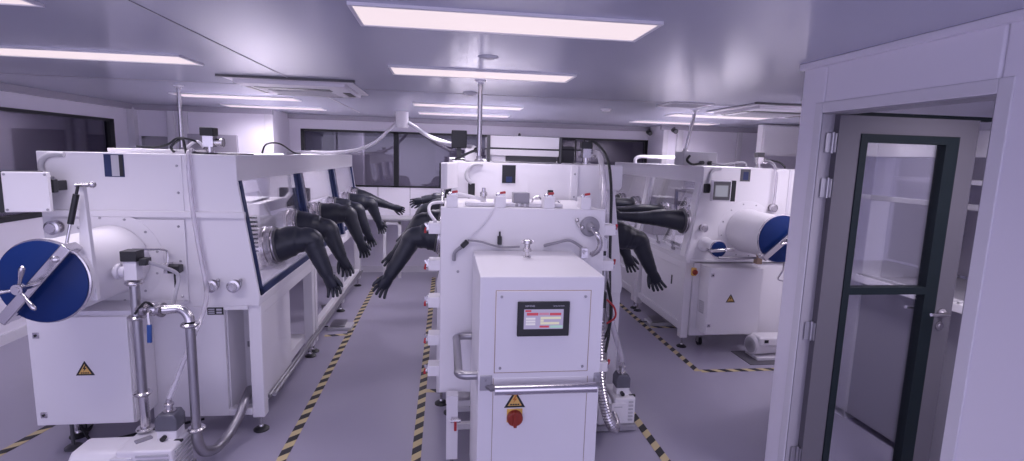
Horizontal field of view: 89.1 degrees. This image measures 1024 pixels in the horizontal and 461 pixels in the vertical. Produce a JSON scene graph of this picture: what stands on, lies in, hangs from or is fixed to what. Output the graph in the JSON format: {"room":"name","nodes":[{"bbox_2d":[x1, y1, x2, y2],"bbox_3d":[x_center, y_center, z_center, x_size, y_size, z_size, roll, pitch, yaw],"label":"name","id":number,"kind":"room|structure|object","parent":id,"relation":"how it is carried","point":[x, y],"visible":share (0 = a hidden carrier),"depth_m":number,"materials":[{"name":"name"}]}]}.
{"room":"clean room","nodes":[
{"label":"clean room","id":0,"kind":"room"},
{"bbox_2d":[0,91,128,334],"bbox_3d":[-4.682,0.202,2.591,0.120,2.500,9.400,1,8,-7],"label":"wall","id":1,"kind":"structure","parent":0,"point":[13,233],"depth_m":5.44,"materials":[{"name":"paint"}]},
{"bbox_2d":[0,324,27,346],"bbox_3d":[-4.642,1.390,2.771,0.030,0.100,9.400,1,8,-7],"label":"baseboard","id":2,"kind":"structure","parent":1,"relation":"attached to","point":[20,332],"depth_m":5.14,"materials":[{"name":"white ceramic"}]},
{"bbox_2d":[0,107,115,222],"bbox_3d":[-4.837,-0.499,4.109,0.066,1.110,5.420,1,8,-7],"label":"window","id":3,"kind":"structure","parent":1,"relation":"in","point":[109,127],"depth_m":5.66,"materials":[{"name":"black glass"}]},
{"bbox_2d":[0,83,131,108],"bbox_3d":[-4.553,-0.999,2.432,0.070,0.070,9.400,1,8,-7],"label":"trim","id":4,"kind":"structure","parent":1,"relation":"attached to","point":[4,87],"depth_m":5.68,"materials":[{"name":"grey"}]},
{"bbox_2d":[126,108,139,147],"bbox_3d":[-5.160,-0.441,7.178,0.090,2.450,0.090,1,8,-7],"label":"trim","id":5,"kind":"structure","parent":1,"relation":"attached to","point":[132,117],"depth_m":7.01,"materials":[{"name":"metal"}]},
{"bbox_2d":[0,73,734,105],"bbox_3d":[-1.038,-1.251,4.638,7.500,0.013,0.006,1,8,-7],"label":"trim","id":6,"kind":"structure","parent":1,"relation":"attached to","point":[0,73],"depth_m":4.63,"materials":[{"name":"grey"}]},
{"bbox_2d":[137,110,289,196],"bbox_3d":[-4.419,-0.530,7.774,1.950,2.500,0.920,1,8,-7],"label":"wall","id":7,"kind":"structure","parent":0,"point":[249,128],"depth_m":7.25,"materials":[{"name":"paint"}]},
{"bbox_2d":[141,136,167,148],"bbox_3d":[-4.895,-1.028,7.167,0.340,0.530,0.030,1,8,-7],"label":"window","id":8,"kind":"structure","parent":7,"relation":"in","point":[146,140],"depth_m":7.13,"materials":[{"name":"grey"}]},
{"bbox_2d":[166,111,176,148],"bbox_3d":[-4.692,-0.439,7.261,0.100,2.450,0.045,1,8,-7],"label":"trim","id":9,"kind":"structure","parent":7,"relation":"attached to","point":[170,115],"depth_m":7.10,"materials":[{"name":"white ceramic"}]},
{"bbox_2d":[182,111,188,145],"bbox_3d":[-4.523,-0.437,7.283,0.080,2.450,0.045,1,8,-7],"label":"trim","id":10,"kind":"structure","parent":7,"relation":"attached to","point":[184,113],"depth_m":7.12,"materials":[{"name":"white ceramic"}]},
{"bbox_2d":[132,104,272,114],"bbox_3d":[-4.253,-1.660,7.125,1.850,0.070,0.070,1,8,-7],"label":"trim","id":11,"kind":"structure","parent":7,"relation":"attached to","point":[135,106],"depth_m":7.10,"materials":[{"name":"grey"}]},
{"bbox_2d":[187,134,238,152],"bbox_3d":[-4.149,-0.992,7.242,0.640,0.680,0.060,1,8,-7],"label":"board","id":12,"kind":"object","parent":7,"relation":"attached to","point":[231,141],"visible":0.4,"depth_m":7.20,"materials":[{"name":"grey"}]},
{"bbox_2d":[264,114,273,152],"bbox_3d":[-3.436,-0.428,7.435,0.115,2.450,0.020,1,8,-7],"label":"trim","id":13,"kind":"structure","parent":7,"relation":"attached to","point":[268,119],"depth_m":7.29,"materials":[{"name":"white ceramic"}]},
{"bbox_2d":[0,111,643,215],"bbox_3d":[-1.077,-0.635,9.192,12.600,2.500,2.700,1,8,-7],"label":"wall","id":14,"kind":"structure","parent":0,"point":[22,135],"depth_m":9.97,"materials":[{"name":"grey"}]},
{"bbox_2d":[435,142,485,170],"bbox_3d":[-0.762,-1.457,10.342,1.500,0.580,0.055,1,8,-7],"label":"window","id":15,"kind":"structure","parent":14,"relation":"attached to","point":[443,152],"depth_m":10.25,"materials":[{"name":"grey"}]},
{"bbox_2d":[0,272,894,460],"bbox_3d":[-0.521,1.343,4.714,12.600,0.120,12.200,1,8,-7],"label":"floor","id":16,"kind":"structure","parent":0,"point":[366,409],"depth_m":4.09,"materials":[{"name":"grey"}]},
{"bbox_2d":[0,425,54,455],"bbox_3d":[-3.219,1.375,3.510,0.060,0.002,1.522,2,8,2],"label":"tape","id":17,"kind":"object","parent":16,"relation":"on","point":[43,429],"visible":0.5,"depth_m":3.44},
{"bbox_2d":[68,398,196,460],"bbox_3d":[-2.209,1.234,3.017,0.575,0.480,0.280,1,8,-7],"label":"pump","id":18,"kind":"object","parent":16,"relation":"on","point":[170,440],"visible":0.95,"depth_m":3.00,"materials":[{"name":"grey"}]},
{"bbox_2d":[111,249,154,433],"bbox_3d":[-2.187,0.657,3.037,0.185,1.103,0.096,1,8,-7],"label":"pipe","id":19,"kind":"object","parent":18,"relation":"attached to","point":[133,260],"visible":0.98,"depth_m":3.00,"materials":[{"name":"silver metal"}]},
{"bbox_2d":[148,261,180,303],"bbox_3d":[-2.041,0.317,3.073,0.055,0.311,0.184,5,9,23],"label":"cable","id":20,"kind":"object","parent":19,"relation":"attached to","point":[152,263],"visible":0.68,"depth_m":3.13,"materials":[{"name":"grey plastic"}]},
{"bbox_2d":[134,302,251,456],"bbox_3d":[-1.888,0.889,3.282,0.324,1.018,0.707,6,9,30],"label":"pipe","id":21,"kind":"object","parent":19,"relation":"attached to","point":[161,309],"visible":0.98,"depth_m":3.06,"materials":[{"name":"silver metal"}]},
{"bbox_2d":[163,398,175,413],"bbox_3d":[-2.018,1.028,3.062,0.068,0.075,0.068,1,8,-7],"label":"outlet","id":22,"kind":"object","parent":18,"relation":"attached to","point":[169,409],"depth_m":3.05,"materials":[{"name":"silver metal"}]},
{"bbox_2d":[154,407,185,431],"bbox_3d":[-2.021,1.114,3.074,0.120,0.099,0.110,1,8,-7],"label":"housing","id":23,"kind":"object","parent":18,"relation":"on","point":[173,419],"depth_m":3.03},
{"bbox_2d":[0,151,404,451],"bbox_3d":[-2.279,0.215,5.095,2.075,1.905,4.988,1,8,-7],"label":"glovebox","id":24,"kind":"object","parent":16,"relation":"on","point":[94,206],"visible":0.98,"depth_m":3.34,"materials":[{"name":"white metal"}]},
{"bbox_2d":[111,155,119,175],"bbox_3d":[-2.470,-0.404,3.238,0.044,0.130,0.003,1,8,-7],"label":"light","id":25,"kind":"object","parent":24,"relation":"attached to","point":[115,159],"depth_m":3.24,"materials":[{"name":"grey"}]},
{"bbox_2d":[107,148,205,153],"bbox_3d":[-2.334,-0.532,3.486,0.510,0.025,0.320,1,8,-7],"label":"cover plate","id":26,"kind":"object","parent":24,"relation":"on","point":[136,150],"visible":0.86,"depth_m":3.33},
{"bbox_2d":[132,248,183,273],"bbox_3d":[-2.228,0.186,3.283,0.256,0.177,0.103,-2,9,-21],"label":"valve","id":27,"kind":"object","parent":24,"relation":"attached to","point":[178,267],"visible":0.9,"depth_m":3.29,"materials":[{"name":"silver metal"}]},
{"bbox_2d":[173,84,183,149],"bbox_3d":[-3.019,-1.018,4.733,0.078,0.595,0.078,1,8,-7],"label":"pole","id":28,"kind":"object","parent":24,"relation":"on","point":[178,87],"visible":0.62,"depth_m":4.72,"materials":[{"name":"silver metal"}]},
{"bbox_2d":[166,148,208,399],"bbox_3d":[-1.988,0.230,3.228,0.142,1.472,0.567,0,8,-10],"label":"hose","id":29,"kind":"object","parent":24,"relation":"hanging from","point":[189,149],"visible":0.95,"depth_m":3.30,"materials":[{"name":"plastic"}]},
{"bbox_2d":[199,127,224,154],"bbox_3d":[-1.974,-0.590,3.432,0.130,0.175,0.080,1,8,-7],"label":"valve","id":30,"kind":"object","parent":24,"relation":"on","point":[209,135],"visible":0.9,"depth_m":3.40,"materials":[{"name":"silver metal"}]},
{"bbox_2d":[245,196,286,269],"bbox_3d":[-2.384,-0.039,4.654,0.500,0.639,0.756,1,8,-7],"label":"instrument box","id":31,"kind":"object","parent":24,"relation":"on","point":[263,211],"visible":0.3,"depth_m":4.44,"materials":[{"name":"white plastic"}]},
{"bbox_2d":[245,196,268,202],"bbox_3d":[-2.369,-0.270,4.523,0.350,0.018,0.450,1,8,-7],"label":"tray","id":32,"kind":"object","parent":31,"relation":"on","point":[249,199],"depth_m":4.55,"materials":[{"name":"grey"}]},
{"bbox_2d":[279,187,310,209],"bbox_3d":[-2.527,-0.217,6.095,0.340,0.577,0.180,1,8,-7],"label":"monitor","id":33,"kind":"object","parent":24,"relation":"on","point":[292,202],"visible":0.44,"depth_m":6.02,"materials":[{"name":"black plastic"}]},
{"bbox_2d":[311,121,395,153],"bbox_3d":[-2.068,-1.227,6.847,1.105,0.469,0.108,-2,9,-26],"label":"flexible hose","id":34,"kind":"object","parent":24,"relation":"on","point":[383,135],"visible":0.91,"depth_m":6.91,"materials":[{"name":"white plastic"}]},
{"bbox_2d":[276,277,378,460],"bbox_3d":[-1.737,1.141,5.447,0.060,0.002,5.600,1,8,-7],"label":"tape","id":35,"kind":"object","parent":16,"relation":"on","point":[289,444],"visible":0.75,"depth_m":4.23,"materials":[{"name":"plastic"}]},
{"bbox_2d":[325,319,353,330],"bbox_3d":[-1.976,1.050,5.802,0.394,0.071,0.223,1,8,-7],"label":"foot pedal","id":36,"kind":"object","parent":16,"relation":"on","point":[336,324],"visible":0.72,"depth_m":5.74,"materials":[{"name":"grey"}]},
{"bbox_2d":[334,132,364,184],"bbox_3d":[-3.016,-0.723,9.697,0.520,2.420,0.200,1,8,-7],"label":"window","id":37,"kind":"structure","parent":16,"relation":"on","point":[342,140],"depth_m":9.50,"materials":[{"name":"grey"}]},
{"bbox_2d":[366,215,412,277],"bbox_3d":[-1.877,0.254,8.289,2.800,0.950,0.430,1,8,-7],"label":"bench","id":38,"kind":"object","parent":16,"relation":"on","point":[384,218],"visible":0.23,"depth_m":8.08,"materials":[{"name":"grey"}]},
{"bbox_2d":[411,277,435,460],"bbox_3d":[-0.886,1.164,5.456,0.060,0.002,5.800,1,8,-7],"label":"tape","id":39,"kind":"object","parent":16,"relation":"on","point":[418,433],"visible":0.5,"depth_m":4.16,"materials":[{"name":"plastic"}]},
{"bbox_2d":[372,157,666,406],"bbox_3d":[-0.095,0.159,5.926,2.458,1.906,4.486,1,8,-7],"label":"glovebox","id":40,"kind":"object","parent":16,"relation":"on","point":[568,181],"visible":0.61,"depth_m":3.99,"materials":[{"name":"white metal"}]},
{"bbox_2d":[451,130,466,160],"bbox_3d":[-0.444,-0.710,4.352,0.127,0.250,0.140,1,8,-7],"label":"monitor","id":41,"kind":"object","parent":40,"relation":"on","point":[458,137],"visible":0.87,"depth_m":4.30,"materials":[{"name":"black plastic"}]},
{"bbox_2d":[474,80,485,160],"bbox_3d":[-0.242,-0.819,3.904,0.078,0.595,0.078,1,8,-7],"label":"pole","id":42,"kind":"object","parent":40,"relation":"on","point":[480,82],"visible":1,"depth_m":3.89,"materials":[{"name":"silver metal"}]},
{"bbox_2d":[485,133,561,163],"bbox_3d":[0.068,-0.725,4.583,0.620,0.245,0.610,1,8,-7],"label":"roof unit","id":43,"kind":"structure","parent":40,"relation":"on","point":[519,148],"depth_m":4.30,"materials":[{"name":"white metal"}]},
{"bbox_2d":[557,137,584,162],"bbox_3d":[0.512,-0.721,4.696,0.212,0.223,0.312,1,8,-7],"label":"rack","id":44,"kind":"object","parent":40,"relation":"on","point":[567,156],"visible":0.53,"depth_m":4.65,"materials":[{"name":"black plastic"}]},
{"bbox_2d":[580,142,597,163],"bbox_3d":[0.606,-0.612,4.113,0.130,0.175,0.080,1,8,-7],"label":"valve","id":45,"kind":"object","parent":40,"relation":"on","point":[586,153],"visible":0.98,"depth_m":4.08,"materials":[{"name":"silver metal"}]},
{"bbox_2d":[587,140,612,352],"bbox_3d":[0.669,0.093,3.957,0.090,1.550,0.550,0,8,-15],"label":"hose","id":46,"kind":"object","parent":45,"relation":"attached to","point":[591,141],"visible":0.76,"depth_m":3.82,"materials":[{"name":"black plastic"}]},
{"bbox_2d":[595,151,623,361],"bbox_3d":[0.713,0.173,3.963,0.218,1.545,0.561,1,8,-7],"label":"hose","id":47,"kind":"object","parent":45,"relation":"attached to","point":[599,157],"visible":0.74,"depth_m":3.83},
{"bbox_2d":[423,188,617,460],"bbox_3d":[0.022,0.588,3.532,1.210,1.740,0.870,1,8,-7],"label":"glovebox","id":48,"kind":"object","parent":16,"relation":"on","point":[469,224],"visible":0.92,"depth_m":3.18,"materials":[{"name":"white metal"}]},
{"bbox_2d":[458,392,469,411],"bbox_3d":[-0.011,1.178,3.744,0.780,0.030,0.415,1,8,-7],"label":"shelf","id":49,"kind":"object","parent":48,"relation":"attached to","point":[460,394],"depth_m":3.57,"materials":[{"name":"white metal"}]},
{"bbox_2d":[598,320,620,432],"bbox_3d":[0.670,0.978,3.491,0.325,0.795,0.192,-6,11,-43],"label":"flexible hose","id":50,"kind":"object","parent":48,"relation":"attached to","point":[611,420],"visible":0.71,"depth_m":3.39,"materials":[{"name":"silver metal"}]},
{"bbox_2d":[602,271,616,323],"bbox_3d":[0.653,0.621,3.569,0.122,0.800,0.043,4,9,18],"label":"pipe","id":51,"kind":"object","parent":48,"relation":"attached to","point":[604,273],"visible":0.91,"depth_m":3.54,"materials":[{"name":"silver metal"}]},
{"bbox_2d":[604,278,612,342],"bbox_3d":[0.638,0.592,3.603,0.061,0.561,0.179,7,10,34],"label":"cable","id":52,"kind":"object","parent":51,"relation":"attached to","point":[608,286],"visible":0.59,"depth_m":3.63,"materials":[{"name":"black plastic"}]},
{"bbox_2d":[453,239,604,460],"bbox_3d":[0.039,0.810,2.878,0.726,1.487,0.761,1,8,-7],"label":"cabinet","id":53,"kind":"object","parent":16,"relation":"on","point":[535,336],"visible":1,"depth_m":2.56,"materials":[{"name":"beige metal"}]},
{"bbox_2d":[507,410,522,427],"bbox_3d":[0.015,0.927,2.557,0.080,0.080,0.033,1,8,-7],"label":"switch","id":54,"kind":"object","parent":53,"relation":"attached to","point":[514,417],"depth_m":2.55,"materials":[{"name":"red"}]},
{"bbox_2d":[596,362,635,431],"bbox_3d":[0.741,1.201,3.861,0.301,0.475,0.290,1,8,-7],"label":"pump","id":55,"kind":"object","parent":16,"relation":"on","point":[621,400],"visible":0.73,"depth_m":3.77,"materials":[{"name":"grey"}]},
{"bbox_2d":[612,370,630,387],"bbox_3d":[0.806,1.093,3.828,0.106,0.099,0.097,1,8,-7],"label":"housing","id":56,"kind":"object","parent":55,"relation":"on","point":[621,379],"depth_m":3.78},
{"bbox_2d":[634,412,670,460],"bbox_3d":[0.725,1.181,5.664,0.060,0.002,5.800,1,8,-7],"label":"tape","id":57,"kind":"object","parent":16,"relation":"on","point":[638,422],"visible":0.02,"depth_m":3.67,"materials":[{"name":"plastic"}]},
{"bbox_2d":[640,315,670,325],"bbox_3d":[1.721,1.086,6.298,0.335,0.071,0.223,1,8,-7],"label":"foot pedal","id":58,"kind":"object","parent":16,"relation":"on","point":[653,320],"visible":0.98,"depth_m":6.22,"materials":[{"name":"grey"}]},
{"bbox_2d":[620,303,699,370],"bbox_3d":[1.521,1.062,6.660,0.060,0.002,3.610,1,8,-7],"label":"tape","id":59,"kind":"object","parent":16,"relation":"on","point":[635,317],"visible":0.67,"depth_m":5.69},
{"bbox_2d":[615,162,794,347],"bbox_3d":[1.871,0.153,6.370,2.164,1.906,3.620,1,8,-7],"label":"glovebox","id":60,"kind":"object","parent":16,"relation":"on","point":[732,247],"visible":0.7,"depth_m":5.33,"materials":[{"name":"white metal"}]},
{"bbox_2d":[633,155,674,162],"bbox_3d":[2.082,-0.916,6.752,1.047,0.112,0.044,1,8,-7],"label":"pipe","id":61,"kind":"object","parent":60,"relation":"on","point":[638,156],"visible":0.59,"depth_m":6.70,"materials":[{"name":"white plastic"}]},
{"bbox_2d":[634,188,683,234],"bbox_3d":[2.095,-0.301,7.404,0.560,0.636,0.700,1,8,-7],"label":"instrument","id":62,"kind":"object","parent":60,"relation":"on","point":[653,199],"visible":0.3,"depth_m":7.21,"materials":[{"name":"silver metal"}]},
{"bbox_2d":[671,188,693,242],"bbox_3d":[2.275,-0.116,6.010,0.585,0.678,0.865,1,8,-7],"label":"frame","id":63,"kind":"object","parent":60,"relation":"in","point":[676,202],"visible":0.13,"depth_m":6.33,"materials":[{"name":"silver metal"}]},
{"bbox_2d":[675,152,716,165],"bbox_3d":[1.998,-0.776,5.631,0.375,0.144,0.260,1,8,-7],"label":"junction box","id":64,"kind":"object","parent":60,"relation":"on","point":[706,158],"visible":0.97,"depth_m":5.55,"materials":[{"name":"grey"}]},
{"bbox_2d":[682,110,698,151],"bbox_3d":[1.930,-1.074,5.630,0.155,0.453,0.078,1,8,-7],"label":"pole","id":65,"kind":"object","parent":64,"relation":"on","point":[685,148],"visible":0.93,"depth_m":5.62,"materials":[{"name":"silver metal"}]},
{"bbox_2d":[754,152,767,167],"bbox_3d":[2.602,-0.735,5.439,0.117,0.158,0.072,1,8,-7],"label":"valve","id":66,"kind":"object","parent":60,"relation":"on","point":[759,157],"visible":1,"depth_m":5.42,"materials":[{"name":"silver metal"}]},
{"bbox_2d":[700,368,773,371],"bbox_3d":[2.569,1.330,4.994,1.600,0.002,0.060,1,8,-7],"label":"tape","id":67,"kind":"object","parent":16,"relation":"on","point":[746,369],"visible":0.33,"depth_m":4.94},
{"bbox_2d":[731,351,774,364],"bbox_3d":[2.593,1.287,5.286,0.580,0.008,0.360,1,8,-7],"label":"floor mat","id":68,"kind":"object","parent":16,"relation":"on","point":[747,358],"visible":0.44,"depth_m":5.19,"materials":[{"name":"grey"}]},
{"bbox_2d":[744,332,777,360],"bbox_3d":[2.591,1.163,5.289,0.405,0.237,0.244,1,8,-7],"label":"pump","id":69,"kind":"object","parent":68,"relation":"on","point":[761,346],"visible":0.89,"depth_m":5.20,"materials":[{"name":"grey"}]},
{"bbox_2d":[745,337,754,351],"bbox_3d":[2.403,1.154,5.252,0.005,0.152,0.152,-1,8,-15],"label":"fan grille","id":70,"kind":"object","parent":69,"relation":"attached to","point":[749,341],"depth_m":5.24,"materials":[{"name":"grey"}]},
{"bbox_2d":[835,130,989,460],"bbox_3d":[3.155,0.563,2.786,0.899,2.180,2.720,1,8,-7],"label":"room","id":71,"kind":"object","parent":16,"relation":"on","point":[897,180],"visible":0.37,"depth_m":3.83,"materials":[{"name":"grey"}]},
{"bbox_2d":[289,119,647,265],"bbox_3d":[-0.556,-0.546,8.671,6.180,2.500,0.120,1,8,-7],"label":"wall","id":72,"kind":"structure","parent":0,"point":[401,196],"depth_m":8.48,"materials":[{"name":"paint"}]},
{"bbox_2d":[332,266,436,271],"bbox_3d":[-0.641,0.652,8.759,5.820,0.100,0.030,1,8,-7],"label":"baseboard","id":73,"kind":"structure","parent":72,"relation":"attached to","point":[364,268],"depth_m":8.55,"materials":[{"name":"white plastic"}]},
{"bbox_2d":[287,114,649,130],"bbox_3d":[-0.569,-1.735,8.398,5.820,0.070,0.070,1,8,-7],"label":"trim","id":74,"kind":"structure","parent":72,"relation":"attached to","point":[290,116],"depth_m":8.35,"materials":[{"name":"grey"}]},
{"bbox_2d":[300,128,647,187],"bbox_3d":[-0.510,-1.127,8.555,5.650,0.885,0.072,1,8,-7],"label":"window","id":75,"kind":"structure","parent":72,"relation":"in","point":[302,131],"depth_m":8.36,"materials":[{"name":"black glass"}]},
{"bbox_2d":[0,0,1023,128],"bbox_3d":[-0.446,-1.239,4.346,12.600,0.100,12.200,1,8,-7],"label":"ceiling","id":76,"kind":"structure","parent":0,"point":[722,53],"depth_m":2.79,"materials":[{"name":"paint"}]},
{"bbox_2d":[0,0,44,6],"bbox_3d":[-2.467,-0.886,1.848,1.230,0.014,0.330,1,8,-7],"label":"recessed light","id":77,"kind":"object","parent":76,"relation":"in","point":[30,3],"visible":1,"depth_m":2.05,"materials":[{"name":"white plastic"}]},
{"bbox_2d":[0,0,32,4],"bbox_3d":[-2.467,-0.887,1.848,1.200,0.009,0.300,1,8,-7],"label":"diffuser","id":78,"kind":"object","parent":77,"relation":"attached to","point":[2,2],"depth_m":2.04,"materials":[{"name":"grey"}]},
{"bbox_2d":[0,46,203,65],"bbox_3d":[-2.642,-1.087,3.223,1.230,0.014,0.330,1,8,-7],"label":"recessed light","id":79,"kind":"object","parent":76,"relation":"in","point":[11,51],"visible":1,"depth_m":3.22,"materials":[{"name":"white plastic"}]},
{"bbox_2d":[168,92,301,101],"bbox_3d":[-2.942,-1.432,5.579,1.230,0.014,0.330,1,8,-7],"label":"recessed light","id":80,"kind":"object","parent":76,"relation":"in","point":[173,93],"visible":0.93,"depth_m":5.55,"materials":[{"name":"white plastic"}]},
{"bbox_2d":[176,94,296,100],"bbox_3d":[-2.942,-1.433,5.579,1.200,0.009,0.300,1,8,-7],"label":"diffuser","id":81,"kind":"object","parent":80,"relation":"attached to","point":[183,95],"depth_m":5.56,"materials":[{"name":"grey"}]},
{"bbox_2d":[127,0,359,112],"bbox_3d":[-1.704,-1.157,3.841,0.008,0.013,7.100,1,8,-7],"label":"trim","id":82,"kind":"structure","parent":76,"relation":"attached to","point":[127,0],"depth_m":2.57,"materials":[{"name":"grey"}]},
{"bbox_2d":[220,104,326,110],"bbox_3d":[-3.098,-1.611,6.806,1.230,0.014,0.330,1,8,-7],"label":"recessed light","id":83,"kind":"object","parent":76,"relation":"in","point":[228,105],"visible":0.97,"depth_m":6.77,"materials":[{"name":"white plastic"}]},
{"bbox_2d":[226,105,321,109],"bbox_3d":[-3.098,-1.613,6.806,1.200,0.009,0.300,1,8,-7],"label":"diffuser","id":84,"kind":"object","parent":83,"relation":"attached to","point":[241,106],"depth_m":6.78,"materials":[{"name":"grey"}]},
{"bbox_2d":[215,74,367,97],"bbox_3d":[-1.791,-1.214,4.453,1.020,0.058,0.960,1,8,-7],"label":"air conditioner","id":85,"kind":"object","parent":76,"relation":"attached to","point":[291,86],"visible":1,"depth_m":4.15,"materials":[{"name":"white plastic"}]},
{"bbox_2d":[268,89,338,96],"bbox_3d":[-1.831,-1.215,4.606,0.520,0.014,0.330,1,8,-7],"label":"grille","id":86,"kind":"object","parent":85,"relation":"attached to","point":[282,92],"depth_m":4.54,"materials":[{"name":"grey"}]},
{"bbox_2d":[396,111,408,127],"bbox_3d":[-1.484,-1.498,7.028,0.169,0.205,0.169,1,8,-7],"label":"duct","id":87,"kind":"object","parent":76,"relation":"hanging from","point":[402,118],"visible":0.99,"depth_m":6.96,"materials":[{"name":"white plastic"}]},
{"bbox_2d":[408,121,475,149],"bbox_3d":[-0.784,-1.059,5.654,0.202,0.407,3.141,-1,9,-21],"label":"flexible hose","id":88,"kind":"object","parent":87,"relation":"hanging from","point":[438,140],"visible":0.66,"depth_m":6.11,"materials":[{"name":"white plastic"}]},
{"bbox_2d":[418,112,509,117],"bbox_3d":[-0.653,-1.586,7.121,1.230,0.014,0.330,1,8,-7],"label":"recessed light","id":89,"kind":"object","parent":76,"relation":"in","point":[422,113],"visible":1,"depth_m":7.08,"materials":[{"name":"white plastic"}]},
{"bbox_2d":[420,113,507,116],"bbox_3d":[-0.653,-1.587,7.121,1.200,0.009,0.300,1,8,-7],"label":"diffuser","id":90,"kind":"object","parent":89,"relation":"attached to","point":[449,114],"depth_m":7.09,"materials":[{"name":"white"}]},
{"bbox_2d":[412,102,523,109],"bbox_3d":[-0.497,-1.406,5.894,1.230,0.014,0.330,1,8,-7],"label":"recessed light","id":91,"kind":"object","parent":76,"relation":"in","point":[413,103],"visible":0.97,"depth_m":5.86,"materials":[{"name":"white plastic"}]},
{"bbox_2d":[388,65,576,82],"bbox_3d":[-0.197,-1.061,3.538,1.230,0.014,0.330,1,8,-7],"label":"recessed light","id":92,"kind":"object","parent":76,"relation":"in","point":[396,70],"visible":1,"depth_m":3.51,"materials":[{"name":"white plastic"}]},
{"bbox_2d":[347,1,663,41],"bbox_3d":[-0.022,-0.860,2.163,1.230,0.014,0.330,1,8,-7],"label":"recessed light","id":93,"kind":"object","parent":76,"relation":"in","point":[367,14],"visible":1,"depth_m":2.13,"materials":[{"name":"white plastic"}]},
{"bbox_2d":[629,120,719,124],"bbox_3d":[2.337,-1.554,7.506,1.230,0.014,0.330,1,8,-7],"label":"recessed light","id":94,"kind":"object","parent":76,"relation":"in","point":[635,121],"visible":0.97,"depth_m":7.46,"materials":[{"name":"white plastic"}]},
{"bbox_2d":[635,121,713,124],"bbox_3d":[2.337,-1.556,7.506,1.200,0.009,0.300,1,8,-7],"label":"diffuser","id":95,"kind":"object","parent":94,"relation":"attached to","point":[658,122],"depth_m":7.47,"materials":[{"name":"white"}]},
{"bbox_2d":[656,102,713,107],"bbox_3d":[1.687,-1.226,5.088,0.420,0.014,0.380,1,8,-7],"label":"ceiling vent","id":96,"kind":"object","parent":76,"relation":"in","point":[670,104],"visible":1,"depth_m":5.02,"materials":[{"name":"white metal"}]},
{"bbox_2d":[664,113,771,119],"bbox_3d":[2.493,-1.375,6.279,1.230,0.014,0.330,1,8,-7],"label":"recessed light","id":97,"kind":"object","parent":76,"relation":"in","point":[674,114],"visible":0.8,"depth_m":6.28,"materials":[{"name":"white plastic"}]},
{"bbox_2d":[706,102,801,117],"bbox_3d":[2.670,-1.203,5.277,1.040,0.058,1.000,1,8,-7],"label":"air conditioner","id":98,"kind":"object","parent":76,"relation":"attached to","point":[759,109],"visible":0.83,"depth_m":5.10,"materials":[{"name":"white plastic"}]},
{"bbox_2d":[730,113,797,117],"bbox_3d":[2.631,-1.204,5.430,0.540,0.014,0.370,1,8,-7],"label":"grille","id":99,"kind":"object","parent":98,"relation":"attached to","point":[767,115],"depth_m":5.37,"materials":[{"name":"grey"}]},
{"bbox_2d":[647,126,795,206],"bbox_3d":[3.806,-0.445,8.848,3.000,2.500,0.650,1,8,-7],"label":"wall","id":100,"kind":"structure","parent":0,"point":[723,144],"depth_m":8.36,"materials":[{"name":"paint"}]},
{"bbox_2d":[661,130,668,163],"bbox_3d":[2.386,-0.388,8.337,0.085,2.450,0.015,1,8,-7],"label":"trim","id":101,"kind":"structure","parent":100,"relation":"attached to","point":[665,132],"depth_m":8.20,"materials":[{"name":"white paint"}]},
{"bbox_2d":[674,130,683,163],"bbox_3d":[2.609,-0.383,8.349,0.100,2.450,0.050,1,8,-7],"label":"trim","id":102,"kind":"structure","parent":100,"relation":"attached to","point":[679,136],"depth_m":8.18,"materials":[{"name":"white paint"}]},
{"bbox_2d":[660,125,757,132],"bbox_3d":[3.652,-1.598,8.293,2.670,0.070,0.070,1,8,-7],"label":"trim","id":103,"kind":"structure","parent":100,"relation":"attached to","point":[662,127],"depth_m":8.20,"materials":[{"name":"grey"}]},
{"bbox_2d":[734,132,742,166],"bbox_3d":[3.610,-0.373,8.483,0.080,2.450,0.040,1,8,-7],"label":"trim","id":104,"kind":"structure","parent":100,"relation":"attached to","point":[739,134],"depth_m":8.33,"materials":[{"name":"white paint"}]},
{"bbox_2d":[764,21,1023,460],"bbox_3d":[1.920,0.629,0.935,0.100,2.500,4.375,1,8,-7],"label":"wall","id":105,"kind":"structure","parent":0,"point":[992,420],"depth_m":1.93,"materials":[{"name":"paint"}]},
{"bbox_2d":[789,115,980,460],"bbox_3d":[2.080,0.484,2.950,0.880,2.203,0.166,1,8,-7],"label":"door","id":106,"kind":"structure","parent":105,"relation":"in","point":[956,141],"depth_m":2.90,"materials":[{"name":"grey metal"}]},
{"bbox_2d":[777,76,1015,460],"bbox_3d":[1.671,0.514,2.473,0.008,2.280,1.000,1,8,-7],"label":"trim","id":107,"kind":"structure","parent":105,"relation":"attached to","point":[1003,87],"depth_m":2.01,"materials":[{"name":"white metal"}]},
{"bbox_2d":[800,9,1023,70],"bbox_3d":[1.891,-0.591,0.753,0.030,0.035,4.375,1,8,-7],"label":"trim","id":108,"kind":"structure","parent":105,"relation":"attached to","point":[1018,15],"depth_m":2.14,"materials":[{"name":"metal"}]},
{"bbox_2d":[850,112,991,121],"bbox_3d":[2.210,-0.624,2.854,0.940,0.024,0.030,1,8,-7],"label":"trim","id":109,"kind":"structure","parent":105,"relation":"attached to","point":[982,119],"depth_m":2.85,"materials":[{"name":"black paint"}]},
{"bbox_2d":[876,100,994,278],"bbox_3d":[3.440,0.217,4.133,4.076,2.500,0.800,-1,9,-20],"label":"wall","id":110,"kind":"structure","parent":0,"point":[984,108],"depth_m":4.04,"materials":[{"name":"paint"}]},
{"bbox_3d":[5.163,-0.082,6.579,0.120,2.500,4.250,1,8,-7],"label":"wall","id":111,"kind":"structure","parent":0,"visible":0},
{"bbox_2d":[756,124,798,155],"bbox_3d":[4.237,-1.265,7.404,1.530,0.424,0.138,1,8,-7],"label":"upper cabinet","id":112,"kind":"object","parent":111,"relation":"attached to","point":[772,140],"visible":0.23,"depth_m":7.28,"materials":[{"name":"metal"}]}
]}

